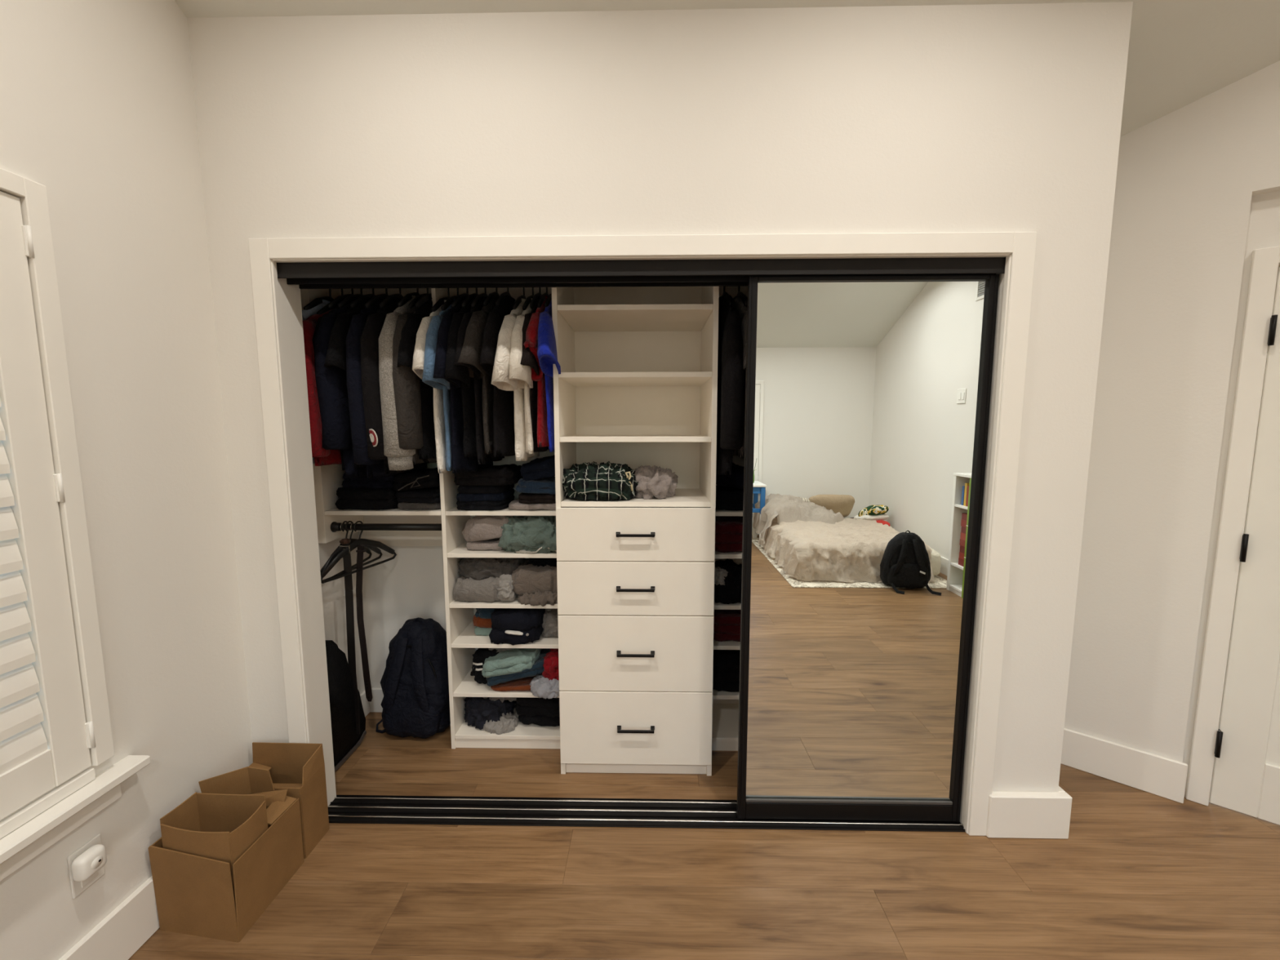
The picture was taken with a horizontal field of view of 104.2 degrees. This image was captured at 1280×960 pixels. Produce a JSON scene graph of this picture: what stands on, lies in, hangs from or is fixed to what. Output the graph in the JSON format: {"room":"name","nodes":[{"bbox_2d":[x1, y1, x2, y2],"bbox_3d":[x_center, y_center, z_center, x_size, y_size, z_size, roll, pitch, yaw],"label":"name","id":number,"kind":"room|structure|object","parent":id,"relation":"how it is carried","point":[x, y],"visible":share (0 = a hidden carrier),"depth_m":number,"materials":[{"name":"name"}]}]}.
{"room":"bedroom","nodes":[
{"label":"bedroom","id":0,"kind":"room"},
{"bbox_2d":[0,0,364,959],"bbox_3d":[-1.539,-0.374,-0.243,0.100,3.825,6.300,0,6,1],"label":"wall","id":1,"kind":"structure","parent":0,"point":[98,110],"depth_m":1.44,"materials":[{"name":"paint"}]},
{"bbox_2d":[0,168,150,881],"bbox_3d":[-1.486,0.138,0.799,0.157,1.605,1.105,0,6,1],"label":"window","id":2,"kind":"structure","parent":1,"relation":"in","point":[33,828],"depth_m":1.24,"materials":[{"name":"paint"}]},
{"bbox_2d":[0,191,95,820],"bbox_3d":[-1.446,0.071,1.024,0.074,1.423,0.458,0,6,1],"label":"plantation shutter","id":3,"kind":"object","parent":2,"relation":"attached to","point":[46,738],"visible":1,"depth_m":1.18,"materials":[{"name":"paint"}]},
{"bbox_2d":[58,875,159,959],"bbox_3d":[-1.488,1.484,-0.599,0.018,0.165,4.999,0,6,1],"label":"baseboard","id":4,"kind":"structure","parent":1,"relation":"attached to","point":[126,928],"depth_m":1.39,"materials":[{"name":"paint"}]},
{"bbox_2d":[350,285,747,688],"bbox_3d":[0.004,0.005,2.530,2.880,2.480,0.100,0,6,1],"label":"wall","id":5,"kind":"structure","parent":0,"point":[409,585],"depth_m":2.56,"materials":[{"name":"paint"}]},
{"bbox_2d":[300,288,442,546],"bbox_3d":[-1.159,-0.320,2.313,0.561,1.345,0.304,0,6,1],"label":"closet","id":6,"kind":"object","parent":5,"relation":"attached to","point":[328,478],"visible":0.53,"depth_m":2.26,"materials":[{"name":"white laminate"}]},
{"bbox_2d":[316,288,342,314],"bbox_3d":[-1.298,-0.804,2.171,0.015,0.258,0.353,0,6,1],"label":"clothes hanger","id":7,"kind":"object","parent":6,"relation":"hanging from","point":[325,308],"visible":0.09,"depth_m":2.05,"materials":[{"name":"black plastic"}]},
{"bbox_2d":[302,307,341,466],"bbox_3d":[-1.294,-0.416,2.212,0.095,0.678,0.676,0,6,1],"label":"shirt","id":8,"kind":"object","parent":7,"relation":"hanging from","point":[322,456],"visible":0.22,"depth_m":1.93,"materials":[{"name":"red fabric"}]},
{"bbox_2d":[338,537,359,734],"bbox_3d":[-1.323,0.726,2.280,0.053,0.931,0.042,0,6,1],"label":"belt","id":9,"kind":"object","parent":6,"relation":"hanging from","point":[347,558],"visible":0.88,"depth_m":2.28,"materials":[{"name":"black leather"}]},
{"bbox_2d":[337,288,363,307],"bbox_3d":[-1.213,-0.819,2.168,0.015,0.228,0.353,0,6,1],"label":"clothes hanger","id":10,"kind":"object","parent":6,"relation":"hanging from","point":[348,299],"visible":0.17,"depth_m":2.07,"materials":[{"name":"black plastic"}]},
{"bbox_2d":[314,297,366,477],"bbox_3d":[-1.209,-0.406,2.212,0.091,0.759,0.636,0,6,1],"label":"jacket","id":11,"kind":"object","parent":10,"relation":"hanging from","point":[331,384],"visible":0.18,"depth_m":1.94,"materials":[{"name":"blue fabric"}]},
{"bbox_2d":[323,520,396,582],"bbox_3d":[-1.287,0.303,2.289,0.015,0.232,0.446,2,6,15],"label":"clothes hanger","id":12,"kind":"object","parent":6,"relation":"hanging from","point":[358,542],"visible":0.9,"depth_m":2.27,"materials":[{"name":"black plastic"}]},
{"bbox_2d":[355,545,372,702],"bbox_3d":[-1.290,0.675,2.325,0.066,0.762,0.026,0,6,1],"label":"belt","id":13,"kind":"object","parent":12,"relation":"hanging from","point":[360,550],"visible":1,"depth_m":2.33,"materials":[{"name":"brown leather"}]},
{"bbox_2d":[349,288,374,308],"bbox_3d":[-1.161,-0.819,2.167,0.015,0.228,0.353,0,6,1],"label":"clothes hanger","id":14,"kind":"object","parent":6,"relation":"hanging from","point":[361,299],"visible":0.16,"depth_m":2.07,"materials":[{"name":"black plastic"}]},
{"bbox_2d":[324,297,371,466],"bbox_3d":[-1.159,-0.426,2.207,0.076,0.717,0.700,0,6,1],"label":"t-shirt","id":15,"kind":"object","parent":14,"relation":"hanging from","point":[335,356],"visible":0.11,"depth_m":1.90,"materials":[{"name":"black fabric"}]},
{"bbox_2d":[334,487,398,510],"bbox_3d":[-1.242,0.071,2.347,0.290,0.104,0.269,0,6,1],"label":"sweater","id":16,"kind":"object","parent":6,"relation":"on","point":[377,499],"visible":0.66,"depth_m":2.23,"materials":[{"name":"black fabric"}]},
{"bbox_2d":[364,288,388,308],"bbox_3d":[-1.103,-0.819,2.166,0.015,0.228,0.353,0,6,1],"label":"clothes hanger","id":17,"kind":"object","parent":6,"relation":"hanging from","point":[375,299],"visible":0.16,"depth_m":2.07,"materials":[{"name":"black plastic"}]},
{"bbox_2d":[345,297,419,478],"bbox_3d":[-1.101,-0.406,2.209,0.093,0.759,0.615,0,6,1],"label":"sweatshirt","id":18,"kind":"object","parent":17,"relation":"hanging from","point":[375,468],"visible":0.16,"depth_m":1.93,"materials":[{"name":"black fabric"}]},
{"bbox_2d":[378,288,403,308],"bbox_3d":[-1.043,-0.819,2.165,0.015,0.228,0.353,0,6,1],"label":"clothes hanger","id":19,"kind":"object","parent":6,"relation":"hanging from","point":[388,299],"visible":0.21,"depth_m":2.07,"materials":[{"name":"black plastic"}]},
{"bbox_2d":[360,296,426,473],"bbox_3d":[-1.038,-0.412,2.203,0.094,0.745,0.625,0,6,1],"label":"jacket","id":20,"kind":"object","parent":19,"relation":"hanging from","point":[369,340],"visible":0.24,"depth_m":1.93,"materials":[{"name":"black fabric"}]},
{"bbox_2d":[397,288,419,306],"bbox_3d":[-0.967,-0.821,2.163,0.015,0.223,0.353,0,6,1],"label":"clothes hanger","id":21,"kind":"object","parent":6,"relation":"hanging from","point":[407,297],"visible":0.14,"depth_m":2.06,"materials":[{"name":"black plastic"}]},
{"bbox_2d":[378,295,415,470],"bbox_3d":[-0.962,-0.427,2.206,0.112,0.726,0.616,0,6,1],"label":"sweatshirt","id":22,"kind":"object","parent":21,"relation":"hanging from","point":[398,459],"visible":0.12,"depth_m":1.93,"materials":[{"name":"grey fabric"}]},
{"bbox_2d":[408,288,428,308],"bbox_3d":[-0.923,-0.819,2.162,0.015,0.228,0.353,0,6,1],"label":"clothes hanger","id":23,"kind":"object","parent":6,"relation":"hanging from","point":[411,304],"visible":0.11,"depth_m":2.05,"materials":[{"name":"black plastic"}]},
{"bbox_2d":[392,306,436,465],"bbox_3d":[-0.922,-0.433,2.204,0.094,0.704,0.612,0,6,1],"label":"sweatshirt","id":24,"kind":"object","parent":23,"relation":"hanging from","point":[406,384],"visible":0.19,"depth_m":1.94,"materials":[{"name":"grey fabric"}]},
{"bbox_2d":[414,293,431,309],"bbox_3d":[-0.897,-0.819,2.162,0.015,0.228,0.353,0,6,1],"label":"clothes hanger","id":25,"kind":"object","parent":6,"relation":"hanging from","point":[424,298],"visible":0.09,"depth_m":2.05,"materials":[{"name":"black plastic"}]},
{"bbox_2d":[397,296,436,459],"bbox_3d":[-0.896,-0.441,2.201,0.074,0.688,0.670,0,6,1],"label":"t-shirt","id":26,"kind":"object","parent":25,"relation":"hanging from","point":[408,335],"visible":0.23,"depth_m":2.05,"materials":[{"name":"black fabric"}]},
{"bbox_2d":[187,1,1133,791],"bbox_3d":[0.040,-0.097,1.781,2.980,2.840,0.125,0,6,1],"label":"wall","id":27,"kind":"structure","parent":0,"point":[983,117],"depth_m":1.61,"materials":[{"name":"paint"}]},
{"bbox_2d":[248,238,307,743],"bbox_3d":[-1.264,0.250,1.770,0.066,2.116,0.020,0,6,1],"label":"trim","id":28,"kind":"structure","parent":27,"relation":"attached to","point":[260,262],"depth_m":1.74,"materials":[{"name":"paint"}]},
{"bbox_2d":[271,259,336,805],"bbox_3d":[-1.237,0.273,1.847,0.009,2.054,0.130,0,6,1],"label":"trim","id":29,"kind":"structure","parent":27,"relation":"attached to","point":[290,298],"depth_m":1.84,"materials":[{"name":"paint"}]},
{"bbox_2d":[267,231,1013,259],"bbox_3d":[-0.013,-0.768,1.637,2.438,0.066,0.020,0,6,1],"label":"trim","id":30,"kind":"structure","parent":27,"relation":"attached to","point":[971,242],"depth_m":1.63,"materials":[{"name":"paint"}]},
{"bbox_2d":[276,257,1005,288],"bbox_3d":[-0.012,-0.715,1.724,2.444,0.063,0.116,0,6,1],"label":"door track","id":31,"kind":"object","parent":27,"relation":"attached to","point":[735,272],"depth_m":1.68,"materials":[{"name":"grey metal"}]},
{"bbox_2d":[272,253,1009,262],"bbox_3d":[-0.013,-0.736,1.650,2.430,0.007,0.022,0,6,1],"label":"trim","id":32,"kind":"structure","parent":27,"relation":"attached to","point":[952,255],"depth_m":1.65,"materials":[{"name":"paint"}]},
{"bbox_2d":[960,273,1004,826],"bbox_3d":[1.215,0.275,1.801,0.009,2.054,0.130,0,6,1],"label":"trim","id":33,"kind":"structure","parent":27,"relation":"attached to","point":[1001,285],"depth_m":1.76,"materials":[{"name":"paint"}]},
{"bbox_2d":[964,231,1036,835],"bbox_3d":[1.242,0.252,1.723,0.072,2.116,0.020,0,6,1],"label":"trim","id":34,"kind":"structure","parent":27,"relation":"attached to","point":[1023,255],"depth_m":1.70,"materials":[{"name":"paint"}]},
{"bbox_2d":[128,711,1279,959],"bbox_3d":[0.859,1.535,-0.034,4.890,0.060,6.400,0,6,1],"label":"floor","id":35,"kind":"structure","parent":0,"point":[1138,874],"depth_m":1.64,"materials":[{"name":"brown wood"}]},
{"bbox_2d":[147,766,303,942],"bbox_3d":[-1.301,1.155,1.572,0.278,0.358,0.276,0,6,1],"label":"cardboard box","id":36,"kind":"object","parent":35,"relation":"on","point":[194,894],"visible":0.76,"depth_m":1.48,"materials":[{"name":"brown cardboard"}]},
{"bbox_2d":[160,791,267,915],"bbox_3d":[-1.290,1.158,1.518,0.237,0.340,0.140,0,6,1],"label":"cardboard box","id":37,"kind":"object","parent":36,"relation":"on","point":[220,827],"visible":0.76,"depth_m":1.52,"materials":[{"name":"brown cardboard"}]},
{"bbox_2d":[248,742,329,858],"bbox_3d":[-1.296,1.142,1.783,0.268,0.340,0.132,0,6,1],"label":"cardboard box","id":38,"kind":"object","parent":35,"relation":"on","point":[299,768],"visible":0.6,"depth_m":1.82,"materials":[{"name":"brown cardboard"}]},
{"bbox_2d":[324,640,366,772],"bbox_3d":[-1.370,0.975,2.209,0.103,0.574,0.395,0,6,1],"label":"bag","id":39,"kind":"object","parent":35,"relation":"on","point":[340,683],"visible":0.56,"depth_m":2.22,"materials":[{"name":"fabric"}]},
{"bbox_2d":[375,617,450,738],"bbox_3d":[-1.111,0.958,2.466,0.390,0.562,0.276,0,6,5],"label":"backpack","id":40,"kind":"object","parent":35,"relation":"on","point":[415,684],"visible":0.92,"depth_m":2.37,"materials":[{"name":"blue fabric"}]},
{"bbox_2d":[431,288,559,748],"bbox_3d":[-0.608,0.125,2.350,0.540,2.240,0.304,0,6,1],"label":"tower","id":41,"kind":"object","parent":35,"relation":"on","point":[462,642],"visible":0.2,"depth_m":2.30,"materials":[{"name":"white laminate"}]},
{"bbox_2d":[431,288,449,311],"bbox_3d":[-0.831,-0.811,2.161,0.015,0.243,0.353,0,6,1],"label":"clothes hanger","id":42,"kind":"object","parent":41,"relation":"hanging from","point":[440,302],"visible":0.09,"depth_m":2.06,"materials":[{"name":"black plastic"}]},
{"bbox_2d":[412,299,448,473],"bbox_3d":[-0.829,-0.406,2.205,0.075,0.727,0.701,0,6,1],"label":"t-shirt","id":43,"kind":"object","parent":42,"relation":"hanging from","point":[420,347],"visible":0.2,"depth_m":2.02,"materials":[{"name":"white fabric"}]},
{"bbox_2d":[440,288,458,310],"bbox_3d":[-0.791,-0.814,2.160,0.015,0.238,0.353,0,6,1],"label":"clothes hanger","id":44,"kind":"object","parent":41,"relation":"hanging from","point":[450,300],"visible":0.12,"depth_m":2.06,"materials":[{"name":"black plastic"}]},
{"bbox_2d":[422,298,455,471],"bbox_3d":[-0.788,-0.414,2.203,0.077,0.722,0.704,0,6,1],"label":"t-shirt","id":45,"kind":"object","parent":44,"relation":"hanging from","point":[428,378],"visible":0.2,"depth_m":1.93,"materials":[{"name":"blue fabric"}]},
{"bbox_2d":[451,288,468,307],"bbox_3d":[-0.749,-0.819,2.159,0.015,0.228,0.353,0,6,1],"label":"clothes hanger","id":46,"kind":"object","parent":41,"relation":"hanging from","point":[460,298],"visible":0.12,"depth_m":2.06,"materials":[{"name":"black plastic"}]},
{"bbox_2d":[433,296,493,473],"bbox_3d":[-0.749,-0.412,2.202,0.076,0.745,0.704,0,6,1],"label":"t-shirt","id":47,"kind":"object","parent":46,"relation":"hanging from","point":[460,463],"visible":0.27,"depth_m":2.02,"materials":[{"name":"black fabric"}]},
{"bbox_2d":[461,288,478,307],"bbox_3d":[-0.708,-0.819,2.158,0.015,0.228,0.353,0,6,1],"label":"clothes hanger","id":48,"kind":"object","parent":41,"relation":"hanging from","point":[469,298],"visible":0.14,"depth_m":2.05,"materials":[{"name":"black plastic"}]},
{"bbox_2d":[444,296,477,457],"bbox_3d":[-0.707,-0.447,2.200,0.074,0.676,0.705,0,6,1],"label":"t-shirt","id":49,"kind":"object","parent":48,"relation":"hanging from","point":[460,372],"visible":0.22,"depth_m":2.01,"materials":[{"name":"black fabric"}]},
{"bbox_2d":[453,576,500,602],"bbox_3d":[-0.733,0.483,2.389,0.266,0.122,0.303,0,6,1],"label":"folded sweatpants","id":50,"kind":"object","parent":41,"relation":"on","point":[470,589],"visible":0.51,"depth_m":2.25,"materials":[{"name":"grey fabric"}]},
{"bbox_2d":[457,557,525,580],"bbox_3d":[-0.704,0.395,2.386,0.316,0.150,0.268,0,6,1],"label":"sweater","id":51,"kind":"object","parent":50,"relation":"on","point":[476,568],"visible":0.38,"depth_m":2.29,"materials":[{"name":"grey fabric"}]},
{"bbox_2d":[471,288,488,307],"bbox_3d":[-0.670,-0.819,2.158,0.015,0.228,0.353,0,6,1],"label":"clothes hanger","id":52,"kind":"object","parent":41,"relation":"hanging from","point":[478,298],"visible":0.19,"depth_m":2.06,"materials":[{"name":"black plastic"}]},
{"bbox_2d":[454,296,504,464],"bbox_3d":[-0.669,-0.433,2.200,0.074,0.703,0.701,0,6,1],"label":"t-shirt","id":53,"kind":"object","parent":52,"relation":"hanging from","point":[482,458],"visible":0.26,"depth_m":2.01,"materials":[{"name":"black fabric"}]},
{"bbox_2d":[466,537,503,550],"bbox_3d":[-0.709,0.289,2.368,0.181,0.046,0.218,0,6,1],"label":"shorts","id":54,"kind":"object","parent":41,"relation":"on","point":[492,544],"visible":0.48,"depth_m":2.27,"materials":[{"name":"grey fabric"}]},
{"bbox_2d":[462,515,512,542],"bbox_3d":[-0.695,0.208,2.356,0.243,0.136,0.244,0,6,1],"label":"folded sweatpants","id":55,"kind":"object","parent":54,"relation":"on","point":[477,528],"visible":0.59,"depth_m":2.25,"materials":[{"name":"grey fabric"}]},
{"bbox_2d":[456,494,514,510],"bbox_3d":[-0.720,0.100,2.341,0.229,0.047,0.267,0,6,1],"label":"jeans","id":56,"kind":"object","parent":41,"relation":"on","point":[488,504],"visible":0.72,"depth_m":2.22,"materials":[{"name":"black fabric"}]},
{"bbox_2d":[456,488,514,502],"bbox_3d":[-0.723,0.064,2.348,0.223,0.043,0.264,0,6,1],"label":"jeans","id":57,"kind":"object","parent":56,"relation":"on","point":[504,495],"visible":0.59,"depth_m":2.23,"materials":[{"name":"fabric"}]},
{"bbox_2d":[457,484,514,493],"bbox_3d":[-0.720,0.027,2.347,0.212,0.046,0.270,0,6,1],"label":"jeans","id":58,"kind":"object","parent":57,"relation":"on","point":[462,489],"visible":0.57,"depth_m":2.22,"materials":[{"name":"black fabric"}]},
{"bbox_2d":[453,463,522,485],"bbox_3d":[-0.703,-0.027,2.326,0.295,0.084,0.286,0,6,1],"label":"sweater","id":59,"kind":"object","parent":58,"relation":"on","point":[504,474],"visible":0.84,"depth_m":2.20,"materials":[{"name":"black fabric"}]},
{"bbox_2d":[464,697,516,729],"bbox_3d":[-0.739,1.088,2.460,0.244,0.167,0.270,0,6,1],"label":"shirt","id":60,"kind":"object","parent":41,"relation":"on","point":[477,710],"visible":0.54,"depth_m":2.36,"materials":[{"name":"blue fabric"}]},
{"bbox_2d":[483,287,499,306],"bbox_3d":[-0.621,-0.821,2.156,0.015,0.223,0.353,0,6,1],"label":"clothes hanger","id":61,"kind":"object","parent":41,"relation":"hanging from","point":[491,295],"visible":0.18,"depth_m":2.05,"materials":[{"name":"black plastic"}]},
{"bbox_2d":[457,294,499,453],"bbox_3d":[-0.642,-0.457,2.196,0.117,0.666,0.712,0,6,1],"label":"t-shirt","id":62,"kind":"object","parent":61,"relation":"hanging from","point":[470,353],"visible":0.36,"depth_m":1.96,"materials":[{"name":"grey fabric"}]},
{"bbox_2d":[495,287,511,306],"bbox_3d":[-0.571,-0.821,2.155,0.015,0.223,0.353,0,6,1],"label":"clothes hanger","id":63,"kind":"object","parent":41,"relation":"hanging from","point":[502,296],"visible":0.21,"depth_m":2.05,"materials":[{"name":"black plastic"}]},
{"bbox_2d":[479,294,515,457],"bbox_3d":[-0.570,-0.449,2.194,0.074,0.680,0.697,0,6,1],"label":"t-shirt","id":64,"kind":"object","parent":63,"relation":"hanging from","point":[504,435],"visible":0.32,"depth_m":2.02,"materials":[{"name":"black fabric"}]},
{"bbox_2d":[490,672,542,691],"bbox_3d":[-0.575,0.952,2.412,0.256,0.032,0.241,0,6,1],"label":"shirt","id":65,"kind":"object","parent":41,"relation":"on","point":[522,684],"visible":0.2,"depth_m":2.32,"materials":[{"name":"orange fabric"}]},
{"bbox_2d":[486,648,550,686],"bbox_3d":[-0.568,0.880,2.406,0.314,0.134,0.263,0,6,1],"label":"shirt","id":66,"kind":"object","parent":65,"relation":"on","point":[537,668],"visible":0.34,"depth_m":2.29,"materials":[{"name":"blue fabric"}]},
{"bbox_2d":[481,648,542,678],"bbox_3d":[-0.607,0.839,2.400,0.267,0.120,0.278,0,6,1],"label":"shirt","id":67,"kind":"object","parent":66,"relation":"on","point":[514,660],"visible":0.64,"depth_m":2.28,"materials":[{"name":"green fabric"}]},
{"bbox_2d":[488,608,546,645],"bbox_3d":[-0.572,0.646,2.389,0.262,0.173,0.314,0,6,1],"label":"trousers","id":68,"kind":"object","parent":41,"relation":"on","point":[513,626],"visible":0.68,"depth_m":2.25,"materials":[{"name":"blue fabric"}]},
{"bbox_2d":[512,287,525,309],"bbox_3d":[-0.503,-0.813,2.155,0.015,0.238,0.353,0,6,1],"label":"clothes hanger","id":69,"kind":"object","parent":41,"relation":"hanging from","point":[518,300],"visible":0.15,"depth_m":2.05,"materials":[{"name":"black plastic"}]},
{"bbox_2d":[491,297,539,461],"bbox_3d":[-0.512,-0.434,2.196,0.094,0.680,0.725,0,6,1],"label":"t-shirt","id":70,"kind":"object","parent":69,"relation":"hanging from","point":[500,374],"visible":0.27,"depth_m":1.95,"materials":[{"name":"white fabric"}]},
{"bbox_2d":[497,515,556,553],"bbox_3d":[-0.472,0.229,2.339,0.344,0.189,0.319,0,6,1],"label":"shorts","id":71,"kind":"object","parent":41,"relation":"on","point":[522,534],"visible":0.6,"depth_m":2.22,"materials":[{"name":"green fabric"}]},
{"bbox_2d":[522,287,533,310],"bbox_3d":[-0.463,-0.813,2.154,0.015,0.238,0.353,0,6,1],"label":"clothes hanger","id":72,"kind":"object","parent":41,"relation":"hanging from","point":[528,300],"visible":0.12,"depth_m":2.05,"materials":[{"name":"black plastic"}]},
{"bbox_2d":[508,297,533,453],"bbox_3d":[-0.459,-0.448,2.192,0.079,0.652,0.705,0,6,1],"label":"t-shirt","id":73,"kind":"object","parent":72,"relation":"hanging from","point":[520,372],"visible":0.3,"depth_m":1.91,"materials":[{"name":"white fabric"}]},
{"bbox_2d":[511,559,557,595],"bbox_3d":[-0.471,0.448,2.384,0.278,0.125,0.298,0,6,1],"label":"folded sweatpants","id":74,"kind":"object","parent":41,"relation":"on","point":[528,578],"visible":0.53,"depth_m":2.25,"materials":[{"name":"beige fabric"}]},
{"bbox_2d":[515,697,559,726],"bbox_3d":[-0.470,1.083,2.471,0.267,0.160,0.249,0,6,1],"label":"trousers","id":75,"kind":"object","parent":41,"relation":"on","point":[538,711],"visible":0.41,"depth_m":2.36,"materials":[{"name":"black fabric"}]},
{"bbox_2d":[537,287,548,307],"bbox_3d":[-0.403,-0.818,2.153,0.015,0.228,0.353,0,6,1],"label":"clothes hanger","id":76,"kind":"object","parent":41,"relation":"hanging from","point":[542,298],"visible":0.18,"depth_m":2.04,"materials":[{"name":"black plastic"}]},
{"bbox_2d":[523,295,549,447],"bbox_3d":[-0.408,-0.467,2.191,0.087,0.635,0.658,0,6,1],"label":"t-shirt","id":77,"kind":"object","parent":76,"relation":"hanging from","point":[531,333],"visible":0.23,"depth_m":2.00,"materials":[{"name":"red fabric"}]},
{"bbox_2d":[544,293,551,306],"bbox_3d":[-0.373,-0.818,2.152,0.015,0.228,0.353,0,6,1],"label":"clothes hanger","id":78,"kind":"object","parent":41,"relation":"hanging from","point":[548,300],"visible":0.09,"depth_m":2.03,"materials":[{"name":"black plastic"}]},
{"bbox_2d":[537,297,560,452],"bbox_3d":[-0.353,-0.459,2.191,0.111,0.651,0.713,0,6,1],"label":"t-shirt","id":79,"kind":"object","parent":78,"relation":"hanging from","point":[547,355],"visible":0.46,"depth_m":1.94,"materials":[{"name":"blue fabric"}]},
{"bbox_2d":[551,286,719,775],"bbox_3d":[-0.015,0.137,2.233,0.650,2.240,0.516,0,6,1],"label":"tower","id":80,"kind":"object","parent":35,"relation":"on","point":[636,386],"visible":0.95,"depth_m":2.08,"materials":[{"name":"white wood"}]},
{"bbox_2d":[562,461,638,500],"bbox_3d":[-0.170,-0.003,2.170,0.360,0.157,0.349,0,6,1],"label":"shirt","id":81,"kind":"object","parent":80,"relation":"on","point":[608,481],"visible":0.97,"depth_m":2.03,"materials":[{"name":"fabric"}]},
{"bbox_2d":[560,488,710,506],"bbox_3d":[-0.014,0.076,2.244,0.608,0.021,0.443,0,6,1],"label":"shelf","id":82,"kind":"object","parent":80,"relation":"attached to","point":[684,497],"depth_m":2.03,"materials":[{"name":"white wood"}]},
{"bbox_2d":[560,435,711,442],"bbox_3d":[-0.015,-0.186,2.216,0.608,0.021,0.443,0,6,1],"label":"shelf","id":83,"kind":"object","parent":80,"relation":"attached to","point":[563,438],"depth_m":2.00,"materials":[{"name":"white wood"}]},
{"bbox_2d":[558,371,712,386],"bbox_3d":[-0.015,-0.440,2.189,0.608,0.021,0.443,0,6,1],"label":"shelf","id":84,"kind":"object","parent":80,"relation":"attached to","point":[663,378],"depth_m":2.05,"materials":[{"name":"white wood"}]},
{"bbox_2d":[557,303,713,331],"bbox_3d":[-0.015,-0.698,2.162,0.608,0.021,0.443,0,6,1],"label":"shelf","id":85,"kind":"object","parent":80,"relation":"attached to","point":[679,317],"depth_m":2.07,"materials":[{"name":"white wood"}]},
{"bbox_2d":[634,465,678,499],"bbox_3d":[0.056,0.004,2.198,0.222,0.138,0.280,1,6,7],"label":"shirt","id":86,"kind":"object","parent":80,"relation":"on","point":[654,482],"visible":0.94,"depth_m":2.10,"materials":[{"name":"grey fabric"}]},
{"bbox_2d":[327,795,965,831],"bbox_3d":[-0.010,1.290,1.932,2.444,0.012,0.135,0,6,1],"label":"floor track","id":87,"kind":"object","parent":35,"relation":"on","point":[344,809],"visible":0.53,"depth_m":1.92,"materials":[{"name":"metal"}]},
{"bbox_2d":[736,274,999,822],"bbox_3d":[0.786,0.298,1.788,0.834,1.986,0.029,0,6,1],"label":"mirror door","id":88,"kind":"structure","parent":87,"relation":"on","point":[868,397],"depth_m":1.78,"materials":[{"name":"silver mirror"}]},
{"bbox_2d":[711,297,742,751],"bbox_3d":[0.616,0.126,2.327,0.604,2.240,0.304,0,6,1],"label":"tower","id":89,"kind":"object","parent":35,"relation":"on","point":[725,716],"visible":0.02,"depth_m":2.31,"materials":[{"name":"white wood"}]},
{"bbox_2d":[722,286,731,306],"bbox_3d":[0.362,-0.818,2.138,0.015,0.228,0.353,0,6,1],"label":"clothes hanger","id":90,"kind":"object","parent":89,"relation":"hanging from","point":[726,295],"visible":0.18,"depth_m":2.03,"materials":[{"name":"black plastic"}]},
{"bbox_2d":[715,294,744,475],"bbox_3d":[0.368,-0.410,2.182,0.092,0.747,0.616,0,6,1],"label":"jacket","id":91,"kind":"object","parent":90,"relation":"hanging from","point":[731,374],"visible":0.74,"depth_m":1.91,"materials":[{"name":"black fabric"}]},
{"bbox_2d":[714,558,742,604],"bbox_3d":[0.410,0.465,2.348,0.220,0.171,0.290,0,6,1],"label":"shirt","id":92,"kind":"object","parent":89,"relation":"on","point":[730,593],"visible":0.63,"depth_m":2.24,"materials":[{"name":"black fabric"}]},
{"bbox_2d":[715,515,742,552],"bbox_3d":[0.423,0.245,2.341,0.213,0.138,0.264,0,6,1],"label":"shirt","id":93,"kind":"object","parent":89,"relation":"on","point":[728,529],"visible":0.54,"depth_m":2.22,"materials":[{"name":"red fabric"}]},
{"bbox_2d":[174,0,1279,137],"bbox_3d":[0.895,-1.523,-0.371,5.010,1.688,6.420,0,6,1],"label":"ceiling","id":94,"kind":"structure","parent":0,"point":[1181,52],"depth_m":1.58,"materials":[{"name":"paint"}]},
{"bbox_2d":[1064,60,1279,796],"bbox_3d":[2.269,-0.266,1.829,2.550,3.163,0.140,5,8,39],"label":"wall","id":95,"kind":"structure","parent":0,"point":[1197,186],"depth_m":1.94,"materials":[{"name":"paint"}]},
{"bbox_2d":[1060,728,1187,803],"bbox_3d":[1.817,1.175,2.261,0.900,0.165,0.015,5,8,39],"label":"baseboard","id":96,"kind":"structure","parent":95,"relation":"attached to","point":[1159,775],"depth_m":2.08,"materials":[{"name":"paint"}]},
{"bbox_2d":[1184,245,1279,825],"bbox_3d":[2.546,0.260,1.615,0.896,2.121,0.105,5,8,39],"label":"door","id":97,"kind":"structure","parent":95,"relation":"in","point":[1234,762],"depth_m":1.86,"materials":[{"name":"paint"}]},
{"bbox_3d":[1.488,0.033,2.200,0.100,2.490,0.735,0,6,1],"label":"wall","id":98,"kind":"structure","parent":0,"visible":0},
{"bbox_2d":[986,786,1072,839],"bbox_3d":[1.419,1.191,2.116,0.292,0.165,0.630,0,6,1],"label":"baseboard","id":99,"kind":"structure","parent":98,"relation":"attached to","point":[1011,815],"depth_m":1.80,"materials":[{"name":"paint"}]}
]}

